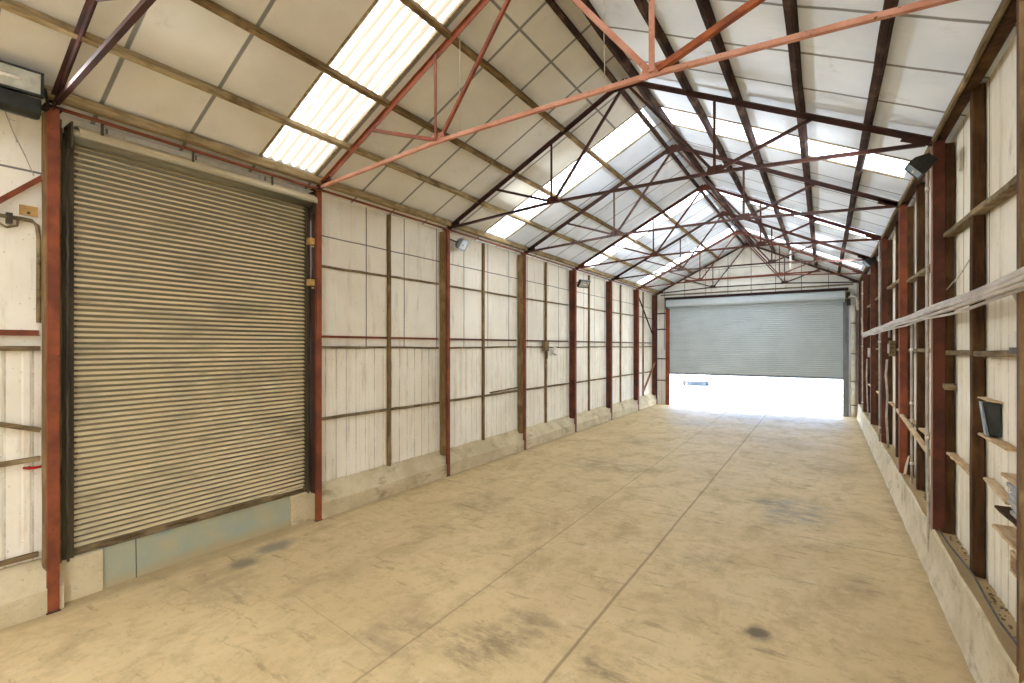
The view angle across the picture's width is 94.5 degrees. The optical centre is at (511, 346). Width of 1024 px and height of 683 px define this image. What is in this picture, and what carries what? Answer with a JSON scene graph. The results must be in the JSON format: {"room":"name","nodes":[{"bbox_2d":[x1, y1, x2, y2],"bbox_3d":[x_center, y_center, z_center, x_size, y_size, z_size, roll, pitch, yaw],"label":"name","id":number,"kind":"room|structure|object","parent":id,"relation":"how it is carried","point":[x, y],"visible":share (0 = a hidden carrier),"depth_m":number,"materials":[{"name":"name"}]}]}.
{"room":"empty warehouse","nodes":[
{"label":"empty warehouse","id":0,"kind":"room"},
{"bbox_2d":[0,110,651,569],"bbox_3d":[-0.788,-0.110,10.480,0.052,4.520,25.620,0,0,33],"label":"wall","id":1,"kind":"structure","parent":0,"point":[354,237],"depth_m":8.29,"materials":[{"name":"metal"}]},
{"bbox_2d":[0,551,38,566],"bbox_3d":[-5.098,2.033,3.877,0.056,0.070,1.751,0,0,33],"label":"rail","id":2,"kind":"object","parent":1,"relation":"attached to","point":[9,561],"visible":1,"depth_m":4.49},
{"bbox_2d":[0,329,39,335],"bbox_3d":[-5.095,-0.130,3.881,0.055,0.055,1.760,0,0,33],"label":"steel rail","id":3,"kind":"object","parent":1,"relation":"attached to","point":[2,332],"visible":1,"depth_m":4.51,"materials":[{"name":"metal"}]},
{"bbox_2d":[0,212,40,322],"bbox_3d":[-5.076,-0.740,3.873,0.060,1.020,1.768,0,0,33],"label":"conduit","id":4,"kind":"object","parent":1,"relation":"attached to","point":[8,216],"visible":1,"depth_m":4.58,"materials":[{"name":"metal"}]},
{"bbox_2d":[0,456,40,466],"bbox_3d":[-5.087,1.110,3.876,0.055,0.085,1.761,0,0,33],"label":"rail","id":5,"kind":"object","parent":1,"relation":"attached to","point":[35,458],"visible":1,"depth_m":4.48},
{"bbox_2d":[0,422,40,431],"bbox_3d":[-4.770,0.708,4.356,0.055,0.257,0.625,0,0,33],"label":"rail","id":6,"kind":"object","parent":1,"relation":"attached to","point":[2,424],"visible":1,"depth_m":4.48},
{"bbox_2d":[0,346,40,350],"bbox_3d":[-5.087,0.022,3.875,0.057,0.052,1.760,0,0,33],"label":"rail","id":7,"kind":"object","parent":1,"relation":"attached to","point":[2,348],"visible":1,"depth_m":4.48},
{"bbox_2d":[19,204,37,216],"bbox_3d":[-4.663,-1.308,4.564,0.027,0.095,0.125,0,0,33],"label":"wall plate","id":8,"kind":"object","parent":1,"relation":"attached to","point":[25,210],"visible":1,"depth_m":4.56,"materials":[{"name":"wood"}]},
{"bbox_2d":[60,119,317,562],"bbox_3d":[-3.695,-0.040,5.786,0.289,4.380,2.762,0,0,33],"label":"roller shutter","id":9,"kind":"object","parent":1,"relation":"attached to","point":[190,282],"visible":1,"depth_m":5.51,"materials":[{"name":"metal"}]},
{"bbox_2d":[66,148,69,530],"bbox_3d":[-4.387,-0.065,4.669,0.031,3.772,0.027,0,0,33],"label":"chain","id":10,"kind":"object","parent":9,"relation":"hanging from","point":[67,150],"visible":1,"depth_m":4.66,"materials":[{"name":"metal"}]},
{"bbox_2d":[73,126,317,202],"bbox_3d":[-3.658,-2.150,5.842,0.285,0.150,2.627,0,0,33],"label":"hood","id":11,"kind":"object","parent":9,"relation":"attached to","point":[83,135],"depth_m":5.48,"materials":[{"name":"metal"}]},
{"bbox_2d":[322,265,438,284],"bbox_3d":[-2.223,-1.230,8.236,0.038,0.057,2.757,0,0,33],"label":"rail","id":12,"kind":"object","parent":1,"relation":"attached to","point":[323,266],"visible":0.89,"depth_m":8.04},
{"bbox_2d":[322,346,438,348],"bbox_3d":[-2.221,0.021,8.234,0.043,0.056,2.757,0,0,33],"label":"rail","id":13,"kind":"object","parent":1,"relation":"attached to","point":[323,347],"visible":0.9,"depth_m":7.92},
{"bbox_2d":[322,335,438,339],"bbox_3d":[-2.220,-0.150,8.233,0.036,0.036,2.757,0,0,33],"label":"steel rail","id":14,"kind":"object","parent":1,"relation":"attached to","point":[323,336],"visible":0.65,"depth_m":8.04,"materials":[{"name":"metal"}]},
{"bbox_2d":[322,402,439,420],"bbox_3d":[-2.214,1.110,8.230,0.058,0.054,2.757,0,0,33],"label":"rail","id":15,"kind":"object","parent":1,"relation":"attached to","point":[431,403],"visible":0.93,"depth_m":8.03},
{"bbox_2d":[450,390,517,401],"bbox_3d":[-0.639,1.108,10.613,0.056,0.054,2.757,0,0,33],"label":"rail","id":16,"kind":"object","parent":1,"relation":"attached to","point":[505,392],"visible":0.92,"depth_m":10.53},
{"bbox_2d":[0,404,974,682],"bbox_3d":[2.480,2.650,8.471,8.000,0.200,25.870,0,0,33],"label":"floor","id":17,"kind":"structure","parent":0,"point":[658,543],"depth_m":5.02,"materials":[{"name":"concrete"}]},
{"bbox_2d":[0,559,63,629],"bbox_3d":[-5.722,2.311,2.785,0.278,0.478,4.540,0,0,33],"label":"plinth","id":18,"kind":"object","parent":17,"relation":"on","point":[23,591],"visible":0.83,"depth_m":4.42,"materials":[{"name":"concrete"}]},
{"bbox_2d":[41,102,64,614],"bbox_3d":[-4.467,0.125,4.582,0.244,4.850,0.140,0,0,33],"label":"steel column","id":19,"kind":"structure","parent":17,"relation":"on","point":[50,122],"depth_m":4.54,"materials":[{"name":"metal"}]},
{"bbox_2d":[0,175,41,203],"bbox_3d":[-5.061,-0.728,3.877,0.045,1.906,1.822,0,0,33],"label":"diagonal brace","id":20,"kind":"object","parent":19,"relation":"attached to","point":[36,180],"visible":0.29,"depth_m":4.49,"materials":[{"name":"red paint"}]},
{"bbox_2d":[0,60,49,119],"bbox_3d":[-4.476,-2.276,4.227,0.330,0.388,0.532,0,0,40],"label":"floodlight","id":21,"kind":"object","parent":19,"relation":"attached to","point":[17,82],"visible":1,"depth_m":4.19,"materials":[{"name":"black paint"}]},
{"bbox_2d":[60,549,102,602],"bbox_3d":[-4.430,2.337,4.850,0.145,0.427,0.330,0,0,33],"label":"plinth","id":22,"kind":"object","parent":17,"relation":"on","point":[82,576],"visible":0.83,"depth_m":4.82,"materials":[{"name":"concrete"}]},
{"bbox_2d":[101,497,289,587],"bbox_3d":[-3.777,2.340,5.872,0.105,0.420,2.105,0,0,33],"label":"panel","id":23,"kind":"object","parent":17,"relation":"on","point":[131,559],"visible":0.92,"depth_m":5.65,"materials":[{"name":"metal"}]},
{"bbox_2d":[289,491,314,525],"bbox_3d":[-3.082,2.337,6.890,0.145,0.426,0.370,0,0,33],"label":"plinth","id":24,"kind":"object","parent":17,"relation":"on","point":[302,505],"visible":0.83,"depth_m":6.83,"materials":[{"name":"concrete"}]},
{"bbox_2d":[308,187,324,521],"bbox_3d":[-2.893,0.125,6.966,0.246,4.850,0.140,0,0,33],"label":"steel column","id":25,"kind":"structure","parent":17,"relation":"on","point":[315,218],"depth_m":6.92,"materials":[{"name":"metal"}]},
{"bbox_2d":[386,214,390,465],"bbox_3d":[-2.164,-0.105,8.317,0.061,4.410,0.068,0,0,33],"label":"stud","id":26,"kind":"object","parent":17,"relation":"on","point":[388,242],"visible":0.99,"depth_m":8.29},
{"bbox_2d":[439,228,451,476],"bbox_3d":[-1.318,0.125,9.350,0.246,4.850,0.140,0,0,33],"label":"steel column","id":27,"kind":"structure","parent":17,"relation":"on","point":[444,261],"depth_m":9.32,"materials":[{"name":"metal"}]},
{"bbox_2d":[450,238,469,251],"bbox_3d":[-1.042,-2.057,9.514,0.217,0.215,0.484,0,0,19],"label":"floodlight","id":28,"kind":"object","parent":27,"relation":"attached to","point":[461,243],"visible":1,"depth_m":9.50,"materials":[{"name":"white metal"}]},
{"bbox_2d":[481,243,484,439],"bbox_3d":[-0.646,-0.105,10.618,0.060,4.410,0.069,0,0,33],"label":"stud","id":29,"kind":"object","parent":17,"relation":"on","point":[483,244],"visible":0.99,"depth_m":10.59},
{"bbox_2d":[322,393,657,518],"bbox_3d":[1.723,2.309,14.055,0.279,0.481,16.885,0,0,33],"label":"plinth","id":30,"kind":"object","parent":17,"relation":"on","point":[342,494],"visible":0.94,"depth_m":9.28,"materials":[{"name":"concrete"}]},
{"bbox_2d":[517,253,525,449],"bbox_3d":[0.257,0.125,11.734,0.246,4.850,0.140,0,0,33],"label":"steel column","id":31,"kind":"structure","parent":17,"relation":"on","point":[521,311],"depth_m":11.70,"materials":[{"name":"metal"}]},
{"bbox_2d":[524,144,898,254],"bbox_3d":[3.325,-3.200,9.707,7.248,1.880,0.078,0,0,33],"label":"roof truss","id":32,"kind":"object","parent":31,"relation":"on","point":[888,203],"visible":0.99,"depth_m":9.25,"materials":[{"name":"metal"}]},
{"bbox_2d":[0,0,673,282],"bbox_3d":[0.025,-2.748,9.961,0.101,0.121,25.550,0,0,33],"label":"purlin","id":33,"kind":"structure","parent":32,"relation":"on","point":[12,6],"depth_m":5.22,"materials":[{"name":"metal"}]},
{"bbox_2d":[190,0,692,273],"bbox_3d":[0.668,-3.132,9.536,0.102,0.120,25.550,0,0,33],"label":"purlin","id":34,"kind":"structure","parent":32,"relation":"on","point":[210,5],"depth_m":5.65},
{"bbox_2d":[399,0,718,258],"bbox_3d":[1.526,-3.646,8.969,0.112,0.125,25.550,0,0,33],"label":"purlin","id":35,"kind":"structure","parent":32,"relation":"on","point":[412,5],"depth_m":6.65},
{"bbox_2d":[545,0,743,244],"bbox_3d":[2.319,-4.115,8.445,0.118,0.134,25.550,0,0,33],"label":"purlin","id":36,"kind":"structure","parent":32,"relation":"on","point":[554,6],"depth_m":7.27,"materials":[{"name":"metal"}]},
{"bbox_2d":[581,0,753,244],"bbox_3d":[2.579,-4.102,8.274,0.134,0.144,25.550,0,0,33],"label":"purlin","id":37,"kind":"structure","parent":32,"relation":"on","point":[620,56],"depth_m":7.66,"materials":[{"name":"metal"}]},
{"bbox_2d":[695,0,794,257],"bbox_3d":[3.754,-3.404,7.498,0.116,0.127,25.550,0,0,33],"label":"purlin","id":38,"kind":"structure","parent":32,"relation":"on","point":[704,6],"depth_m":6.25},
{"bbox_2d":[782,0,817,265],"bbox_3d":[4.372,-3.036,7.090,0.113,0.128,25.550,0,0,33],"label":"purlin","id":39,"kind":"structure","parent":32,"relation":"on","point":[790,10],"depth_m":5.49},
{"bbox_2d":[544,262,546,422],"bbox_3d":[0.929,-0.105,13.000,0.060,4.410,0.067,0,0,33],"label":"stud","id":40,"kind":"object","parent":17,"relation":"on","point":[545,263],"visible":0.94,"depth_m":12.97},
{"bbox_2d":[542,342,558,358],"bbox_3d":[1.057,0.100,12.971,0.106,0.460,0.718,0,0,38],"label":"switch box","id":41,"kind":"object","parent":40,"relation":"attached to","point":[545,345],"visible":1,"depth_m":12.77,"materials":[{"name":"white plastic"}]},
{"bbox_2d":[569,269,576,431],"bbox_3d":[1.831,0.125,14.117,0.246,4.850,0.140,0,0,33],"label":"steel column","id":42,"kind":"structure","parent":17,"relation":"on","point":[572,273],"depth_m":14.09,"materials":[{"name":"metal"}]},
{"bbox_2d":[588,275,589,410],"bbox_3d":[2.504,-0.105,15.386,0.060,4.410,0.069,0,0,33],"label":"stud","id":43,"kind":"object","parent":17,"relation":"on","point":[588,275],"visible":0.94,"depth_m":15.36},
{"bbox_2d":[606,280,612,419],"bbox_3d":[3.406,0.125,16.501,0.246,4.850,0.140,0,0,33],"label":"steel column","id":44,"kind":"structure","parent":17,"relation":"on","point":[608,283],"depth_m":16.46,"materials":[{"name":"metal"}]},
{"bbox_2d":[620,285,621,401],"bbox_3d":[4.078,-0.105,17.768,0.061,4.410,0.068,0,0,33],"label":"stud","id":45,"kind":"object","parent":17,"relation":"on","point":[620,285],"visible":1,"depth_m":17.74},
{"bbox_2d":[633,288,639,410],"bbox_3d":[4.981,0.125,18.885,0.244,4.850,0.140,0,0,33],"label":"steel column","id":46,"kind":"structure","parent":17,"relation":"on","point":[636,291],"depth_m":18.84,"materials":[{"name":"metal"}]},
{"bbox_2d":[642,292,643,395],"bbox_3d":[5.541,-0.105,19.982,0.062,4.410,0.069,0,0,33],"label":"stud","id":47,"kind":"object","parent":17,"relation":"on","point":[642,292],"visible":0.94,"depth_m":19.96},
{"bbox_2d":[652,294,657,398],"bbox_3d":[6.330,0.125,20.927,0.246,4.850,0.140,0,0,33],"label":"steel column","id":48,"kind":"structure","parent":17,"relation":"on","point":[654,297],"depth_m":20.89,"materials":[{"name":"metal"}]},
{"bbox_2d":[62,109,656,294],"bbox_3d":[1.065,-2.228,12.743,0.036,0.156,19.600,0,0,33],"label":"tie","id":49,"kind":"object","parent":48,"relation":"attached to","point":[101,122],"visible":1,"depth_m":6.21,"materials":[{"name":"red paint"}]},
{"bbox_2d":[851,303,855,416],"bbox_3d":[12.294,0.480,17.023,0.160,4.100,0.164,0,0,33],"label":"duct pipe","id":50,"kind":"object","parent":17,"relation":"on","point":[853,305],"visible":1,"depth_m":16.96,"materials":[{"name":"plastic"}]},
{"bbox_2d":[858,282,861,403],"bbox_3d":[12.462,-0.095,16.876,0.207,4.410,0.140,0,0,33],"label":"steel column","id":51,"kind":"structure","parent":17,"relation":"on","point":[859,283],"depth_m":16.86,"materials":[{"name":"metal"}]},
{"bbox_2d":[862,273,869,412],"bbox_3d":[11.113,-0.095,14.834,0.208,4.410,0.140,0,0,33],"label":"steel column","id":52,"kind":"structure","parent":17,"relation":"on","point":[866,277],"depth_m":14.79,"materials":[{"name":"metal"}]},
{"bbox_2d":[870,260,878,425],"bbox_3d":[9.539,-0.095,12.450,0.208,4.410,0.140,0,0,33],"label":"steel column","id":53,"kind":"structure","parent":17,"relation":"on","point":[874,269],"depth_m":12.42,"materials":[{"name":"metal"}]},
{"bbox_2d":[880,249,880,432],"bbox_3d":[8.801,-0.135,11.225,0.093,4.430,0.108,0,0,33],"label":"stud","id":54,"kind":"object","parent":17,"relation":"on","point":[880,249],"visible":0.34,"depth_m":11.25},
{"bbox_2d":[880,238,892,444],"bbox_3d":[7.964,-0.095,10.066,0.208,4.410,0.140,0,0,33],"label":"steel column","id":55,"kind":"structure","parent":17,"relation":"on","point":[886,245],"depth_m":10.02,"materials":[{"name":"metal"}]},
{"bbox_2d":[878,242,880,441],"bbox_3d":[7.920,-0.100,10.193,0.044,4.300,0.044,0,0,-34],"label":"conduit","id":56,"kind":"object","parent":55,"relation":"attached to","point":[879,260],"visible":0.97,"depth_m":10.18,"materials":[{"name":"white plastic"}]},
{"bbox_2d":[895,220,898,457],"bbox_3d":[7.226,-0.135,8.842,0.090,4.430,0.106,0,0,33],"label":"stud","id":57,"kind":"object","parent":17,"relation":"on","point":[896,223],"visible":0.53,"depth_m":8.82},
{"bbox_2d":[885,330,894,447],"bbox_3d":[7.202,0.790,9.013,0.158,2.321,0.180,0,0,33],"label":"conduit","id":58,"kind":"object","parent":57,"relation":"attached to","point":[891,346],"visible":0.94,"depth_m":9.03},
{"bbox_2d":[897,204,913,475],"bbox_3d":[6.389,-0.095,7.683,0.208,4.410,0.140,0,0,33],"label":"steel column","id":59,"kind":"structure","parent":17,"relation":"on","point":[906,214],"depth_m":7.64,"materials":[{"name":"metal"}]},
{"bbox_2d":[896,408,929,455],"bbox_3d":[5.746,1.175,6.811,0.053,0.220,3.103,0,0,34],"label":"brace","id":60,"kind":"object","parent":59,"relation":"attached to","point":[912,430],"visible":0.8,"depth_m":6.51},
{"bbox_2d":[916,182,924,490],"bbox_3d":[5.900,-0.135,6.829,0.089,4.430,0.106,0,0,33],"label":"stud","id":61,"kind":"object","parent":17,"relation":"on","point":[920,189],"visible":0.87,"depth_m":6.79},
{"bbox_2d":[856,404,1023,682],"bbox_3d":[5.946,2.294,6.991,0.320,0.511,24.020,0,0,33],"label":"plinth","id":62,"kind":"object","parent":17,"relation":"on","point":[989,653],"visible":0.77,"depth_m":4.36,"materials":[{"name":"concrete"}]},
{"bbox_2d":[909,476,1015,637],"bbox_3d":[4.917,2.060,5.348,0.086,0.016,5.125,0,0,33],"label":"debris","id":63,"kind":"object","parent":62,"relation":"on","point":[993,598],"visible":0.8,"depth_m":3.85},
{"bbox_2d":[938,528,1015,644],"bbox_3d":[3.990,2.035,4.076,0.063,0.026,2.801,0,0,33],"label":"cable","id":64,"kind":"object","parent":62,"relation":"on","point":[948,543],"visible":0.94,"depth_m":3.89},
{"bbox_2d":[928,138,954,534],"bbox_3d":[4.815,0.125,5.299,0.208,4.850,0.140,0,0,33],"label":"steel column","id":65,"kind":"structure","parent":17,"relation":"on","point":[942,172],"depth_m":5.26,"materials":[{"name":"metal"}]},
{"bbox_2d":[904,153,937,179],"bbox_3d":[4.542,-1.973,5.245,0.300,0.232,0.383,0,0,33],"label":"floodlight","id":66,"kind":"object","parent":65,"relation":"attached to","point":[919,166],"visible":1,"depth_m":5.12,"materials":[{"name":"black paint"}]},
{"bbox_2d":[925,170,929,550],"bbox_3d":[4.763,0.165,5.411,0.061,4.730,0.048,0,0,33],"label":"conduit","id":67,"kind":"object","parent":65,"relation":"attached to","point":[927,188],"visible":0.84,"depth_m":5.40,"materials":[{"name":"white plastic"}]},
{"bbox_2d":[861,274,1023,334],"bbox_3d":[6.532,-0.621,8.157,0.071,0.583,15.616,0,0,33],"label":"conduit","id":68,"kind":"object","parent":65,"relation":"attached to","point":[1020,278],"visible":0.96,"depth_m":3.89,"materials":[{"name":"metal"}]},
{"bbox_2d":[864,287,1023,336],"bbox_3d":[6.382,-0.321,7.889,0.034,0.117,15.001,0,0,33],"label":"conduit","id":69,"kind":"object","parent":65,"relation":"attached to","point":[998,297],"visible":0.86,"depth_m":3.81,"materials":[{"name":"metal"}]},
{"bbox_2d":[862,281,1023,336],"bbox_3d":[6.363,-0.356,7.901,0.044,0.126,15.001,0,0,33],"label":"conduit","id":70,"kind":"object","parent":69,"relation":"on","point":[1019,285],"visible":0.89,"depth_m":3.73,"materials":[{"name":"metal"}]},
{"bbox_2d":[861,267,1023,333],"bbox_3d":[6.363,-0.431,7.901,0.058,0.144,15.001,0,0,33],"label":"conduit","id":71,"kind":"object","parent":70,"relation":"on","point":[1020,271],"visible":0.68,"depth_m":3.61,"materials":[{"name":"metal"}]},
{"bbox_2d":[969,83,985,578],"bbox_3d":[4.218,-0.135,4.285,0.091,4.430,0.107,0,0,33],"label":"stud","id":72,"kind":"object","parent":17,"relation":"on","point":[977,96],"visible":0.89,"depth_m":4.25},
{"bbox_2d":[1016,0,1023,682],"bbox_3d":[3.240,0.125,2.915,0.206,4.850,0.140,0,0,33],"label":"steel column","id":73,"kind":"structure","parent":17,"relation":"on","point":[1019,3],"depth_m":2.91,"materials":[{"name":"metal"}]},
{"bbox_2d":[0,0,1015,293],"bbox_3d":[2.486,-3.263,8.437,8.040,2.035,25.820,0,0,33],"label":"ceiling","id":74,"kind":"structure","parent":0,"point":[931,50],"depth_m":5.93,"materials":[{"name":"metal"}]},
{"bbox_2d":[49,0,155,110],"bbox_3d":[-1.399,-3.200,2.555,7.248,1.880,0.078,0,0,33],"label":"roof truss","id":75,"kind":"object","parent":74,"relation":"attached to","point":[61,92],"visible":0.98,"depth_m":4.04,"materials":[{"name":"metal"}]},
{"bbox_2d":[259,0,466,174],"bbox_3d":[-1.620,-3.348,5.528,3.455,1.764,0.830,0,0,33],"label":"rooflight","id":76,"kind":"object","parent":74,"relation":"attached to","point":[389,34],"visible":0.91,"depth_m":5.65,"materials":[{"name":"plastic"}]},
{"bbox_2d":[485,108,655,238],"bbox_3d":[1.073,-3.348,9.605,3.455,1.763,0.830,0,0,33],"label":"rooflight","id":77,"kind":"object","parent":74,"relation":"attached to","point":[633,127],"visible":0.8,"depth_m":9.40,"materials":[{"name":"plastic"}]},
{"bbox_2d":[316,0,958,191],"bbox_3d":[0.175,-3.200,4.939,7.248,1.880,0.092,0,0,33],"label":"roof truss","id":78,"kind":"object","parent":74,"relation":"attached to","point":[654,69],"visible":1,"depth_m":4.49,"materials":[{"name":"metal"}]},
{"bbox_2d":[584,191,707,267],"bbox_3d":[3.766,-3.348,13.682,3.455,1.764,0.831,0,0,33],"label":"rooflight","id":79,"kind":"object","parent":74,"relation":"attached to","point":[685,203],"visible":0.62,"depth_m":13.64,"materials":[{"name":"plastic"}]},
{"bbox_2d":[635,226,734,284],"bbox_3d":[6.459,-3.348,17.759,3.455,1.764,0.831,0,0,33],"label":"rooflight","id":80,"kind":"object","parent":74,"relation":"attached to","point":[724,233],"visible":0.73,"depth_m":17.66,"materials":[{"name":"plastic"}]},
{"bbox_2d":[446,78,931,229],"bbox_3d":[1.750,-3.200,7.323,7.248,1.880,0.078,0,0,33],"label":"roof truss","id":81,"kind":"object","parent":74,"relation":"attached to","point":[916,140],"visible":0.93,"depth_m":6.70,"materials":[{"name":"metal"}]},
{"bbox_2d":[837,0,898,272],"bbox_3d":[4.954,-2.687,6.705,0.114,0.128,25.550,0,0,33],"label":"purlin","id":82,"kind":"structure","parent":81,"relation":"on","point":[886,25],"depth_m":4.95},
{"bbox_2d":[575,184,880,269],"bbox_3d":[4.899,-3.200,12.091,7.248,1.880,0.078,0,0,33],"label":"roof truss","id":83,"kind":"object","parent":74,"relation":"attached to","point":[872,237],"visible":0.98,"depth_m":11.73,"materials":[{"name":"metal"}]},
{"bbox_2d":[634,0,774,251],"bbox_3d":[3.212,-3.728,7.856,0.117,0.127,25.550,0,0,33],"label":"purlin","id":84,"kind":"structure","parent":83,"relation":"on","point":[642,5],"depth_m":7.04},
{"bbox_2d":[611,211,869,280],"bbox_3d":[6.474,-3.200,14.475,7.248,1.880,0.078,0,0,33],"label":"roof truss","id":85,"kind":"object","parent":74,"relation":"attached to","point":[723,213],"visible":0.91,"depth_m":14.16,"materials":[{"name":"metal"}]},
{"bbox_2d":[638,230,862,288],"bbox_3d":[8.049,-3.200,16.859,7.248,1.880,0.078,0,0,33],"label":"roof truss","id":86,"kind":"object","parent":74,"relation":"attached to","point":[736,232],"visible":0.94,"depth_m":16.67,"materials":[{"name":"metal"}]},
{"bbox_2d":[44,84,658,292],"bbox_3d":[-0.535,-2.407,10.331,0.100,0.115,25.550,0,0,33],"label":"eaves purlin","id":87,"kind":"object","parent":86,"relation":"on","point":[74,101],"visible":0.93,"depth_m":6.12,"materials":[{"name":"metal"}]},
{"bbox_2d":[858,0,1015,281],"bbox_3d":[5.506,-2.380,6.340,0.112,0.131,25.550,0,0,33],"label":"eaves purlin","id":88,"kind":"object","parent":86,"relation":"on","point":[1007,22],"visible":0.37,"depth_m":4.07,"materials":[{"name":"metal"}]},
{"bbox_2d":[656,243,857,293],"bbox_3d":[9.398,-3.200,18.900,7.248,1.880,0.078,0,0,33],"label":"roof truss","id":89,"kind":"object","parent":74,"relation":"attached to","point":[745,244],"visible":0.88,"depth_m":18.66,"materials":[{"name":"metal"}]},
{"bbox_2d":[661,106,910,178],"bbox_3d":[4.114,-3.348,7.596,3.455,1.763,0.830,0,0,33],"label":"rooflight","id":90,"kind":"object","parent":74,"relation":"attached to","point":[880,162],"visible":0.7,"depth_m":7.39,"materials":[{"name":"plastic"}]},
{"bbox_2d":[715,186,876,238],"bbox_3d":[6.808,-3.349,11.673,3.455,1.765,0.831,0,0,33],"label":"rooflight","id":91,"kind":"object","parent":74,"relation":"attached to","point":[724,194],"visible":0.34,"depth_m":11.56,"materials":[{"name":"plastic"}]},
{"bbox_2d":[745,227,861,268],"bbox_3d":[9.501,-3.348,15.750,3.455,1.764,0.831,0,0,33],"label":"rooflight","id":92,"kind":"object","parent":74,"relation":"attached to","point":[831,257],"visible":0.66,"depth_m":15.57,"materials":[{"name":"plastic"}]},
{"bbox_2d":[652,242,858,416],"bbox_3d":[9.500,-0.860,19.108,7.630,6.820,0.120,0,0,33],"label":"wall","id":93,"kind":"structure","parent":0,"point":[747,256],"depth_m":19.07,"materials":[{"name":"metal"}]},
{"bbox_2d":[665,287,847,299],"bbox_3d":[9.424,-2.071,18.894,6.540,0.093,0.318,0,0,33],"label":"lintel","id":94,"kind":"object","parent":93,"relation":"attached to","point":[845,288],"visible":0.95,"depth_m":18.55,"materials":[{"name":"red paint"}]},
{"bbox_2d":[661,283,852,295],"bbox_3d":[9.469,-2.250,19.009,6.900,0.050,0.050,0,0,33],"label":"steel rail","id":95,"kind":"object","parent":93,"relation":"attached to","point":[852,283],"visible":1,"depth_m":18.74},
{"bbox_2d":[665,290,850,416],"bbox_3d":[9.438,0.265,18.837,6.585,4.570,0.399,0,0,33],"label":"roller shutter","id":96,"kind":"object","parent":93,"relation":"attached to","point":[792,335],"visible":1,"depth_m":18.67,"materials":[{"name":"grey metal"}]},
{"bbox_2d":[666,291,844,306],"bbox_3d":[9.410,-1.855,18.868,6.345,0.310,0.379,0,0,33],"label":"hood","id":97,"kind":"object","parent":96,"relation":"attached to","point":[829,296],"depth_m":18.48,"materials":[{"name":"metal"}]},
{"bbox_2d":[669,299,844,377],"bbox_3d":[9.487,-0.300,18.966,6.305,2.900,0.025,0,0,33],"label":"curtain","id":98,"kind":"object","parent":96,"relation":"hanging from","point":[795,339],"depth_m":18.73,"materials":[{"name":"metal"}]},
{"bbox_2d":[869,35,1015,621],"bbox_3d":[5.603,-0.145,6.258,0.048,4.550,25.620,0,0,33],"label":"wall","id":99,"kind":"structure","parent":0,"point":[1000,88],"depth_m":4.08,"materials":[{"name":"metal"}]},
{"bbox_2d":[906,264,929,282],"bbox_3d":[5.644,-1.025,6.457,0.112,0.100,2.748,0,0,33],"label":"rail","id":100,"kind":"object","parent":99,"relation":"attached to","point":[922,272],"visible":0.48,"depth_m":6.73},
{"bbox_2d":[908,348,929,352],"bbox_3d":[5.651,0.061,6.453,0.088,0.072,2.747,0,0,33],"label":"rail","id":101,"kind":"object","parent":99,"relation":"attached to","point":[918,350],"visible":0.36,"depth_m":6.62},
{"bbox_2d":[910,324,913,483],"bbox_3d":[5.980,0.850,7.076,0.044,2.400,0.044,0,0,-34],"label":"conduit","id":102,"kind":"object","parent":101,"relation":"attached to","point":[911,326],"visible":0.93,"depth_m":7.07,"materials":[{"name":"white plastic"}]},
{"bbox_2d":[946,452,968,474],"bbox_3d":[4.544,1.185,4.768,0.084,0.047,1.065,0,0,33],"label":"rail","id":103,"kind":"object","parent":99,"relation":"attached to","point":[954,456],"visible":0.72,"depth_m":4.83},
{"bbox_2d":[943,175,1015,237],"bbox_3d":[4.069,-1.190,4.073,0.110,0.130,2.748,0,0,33],"label":"rail","id":104,"kind":"object","parent":99,"relation":"attached to","point":[1008,190],"visible":0.86,"depth_m":3.92,"materials":[{"name":"wood"}]},
{"bbox_2d":[946,350,1015,356],"bbox_3d":[4.077,0.060,4.068,0.086,0.070,2.747,0,0,33],"label":"rail","id":105,"kind":"object","parent":99,"relation":"attached to","point":[998,353],"visible":0.84,"depth_m":3.98,"materials":[{"name":"wood"}]},
{"bbox_2d":[983,477,1009,504],"bbox_3d":[3.902,1.155,3.787,0.077,0.064,0.622,0,0,33],"label":"ledge","id":106,"kind":"object","parent":99,"relation":"attached to","point":[995,486],"visible":0.82,"depth_m":3.79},
{"bbox_2d":[978,433,1015,451],"bbox_3d":[3.904,0.763,3.803,0.087,0.026,0.750,0,0,33],"label":"ledge","id":107,"kind":"object","parent":99,"relation":"attached to","point":[1006,446],"visible":0.83,"depth_m":3.69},
{"bbox_2d":[979,401,1001,436],"bbox_3d":[3.971,0.606,3.932,0.113,0.285,0.135,0,0,33],"label":"box","id":108,"kind":"object","parent":107,"relation":"on","point":[990,412],"visible":0.97,"depth_m":3.90,"materials":[{"name":"paint"}]},
{"bbox_2d":[992,524,1015,552],"bbox_3d":[3.551,1.390,3.299,0.126,0.035,0.820,0,0,33],"label":"board","id":109,"kind":"object","parent":99,"relation":"attached to","point":[1008,533],"visible":0.65,"depth_m":3.48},
{"bbox_2d":[994,505,1015,525],"bbox_3d":[3.551,1.235,3.287,0.116,0.029,0.800,0,0,33],"label":"board","id":110,"kind":"object","parent":99,"relation":"attached to","point":[1004,510],"visible":0.57,"depth_m":3.50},
{"bbox_2d":[1010,550,1015,576],"bbox_3d":[3.712,1.590,3.474,0.045,0.178,0.111,0,0,33],"label":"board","id":111,"kind":"object","parent":99,"relation":"attached to","point":[1012,553],"visible":0.28,"depth_m":3.48,"materials":[{"name":"wood"}]},
{"label":"outside","id":112,"kind":"structure","parent":0,"visible":0},
{"bbox_2d":[670,374,842,414],"bbox_3d":[9.607,2.690,23.616,130.000,0.220,130.000,0,0,33],"label":"door opening","id":113,"kind":"structure","parent":112,"point":[804,395],"depth_m":25.35,"materials":[{"name":"concrete"}]},
{"bbox_2d":[682,374,709,384],"bbox_3d":[12.717,1.840,32.731,1.720,1.480,4.310,0,0,21],"label":"car","id":114,"kind":"object","parent":113,"relation":"on","point":[699,378],"visible":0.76,"depth_m":30.77,"materials":[{"name":"white paint"}]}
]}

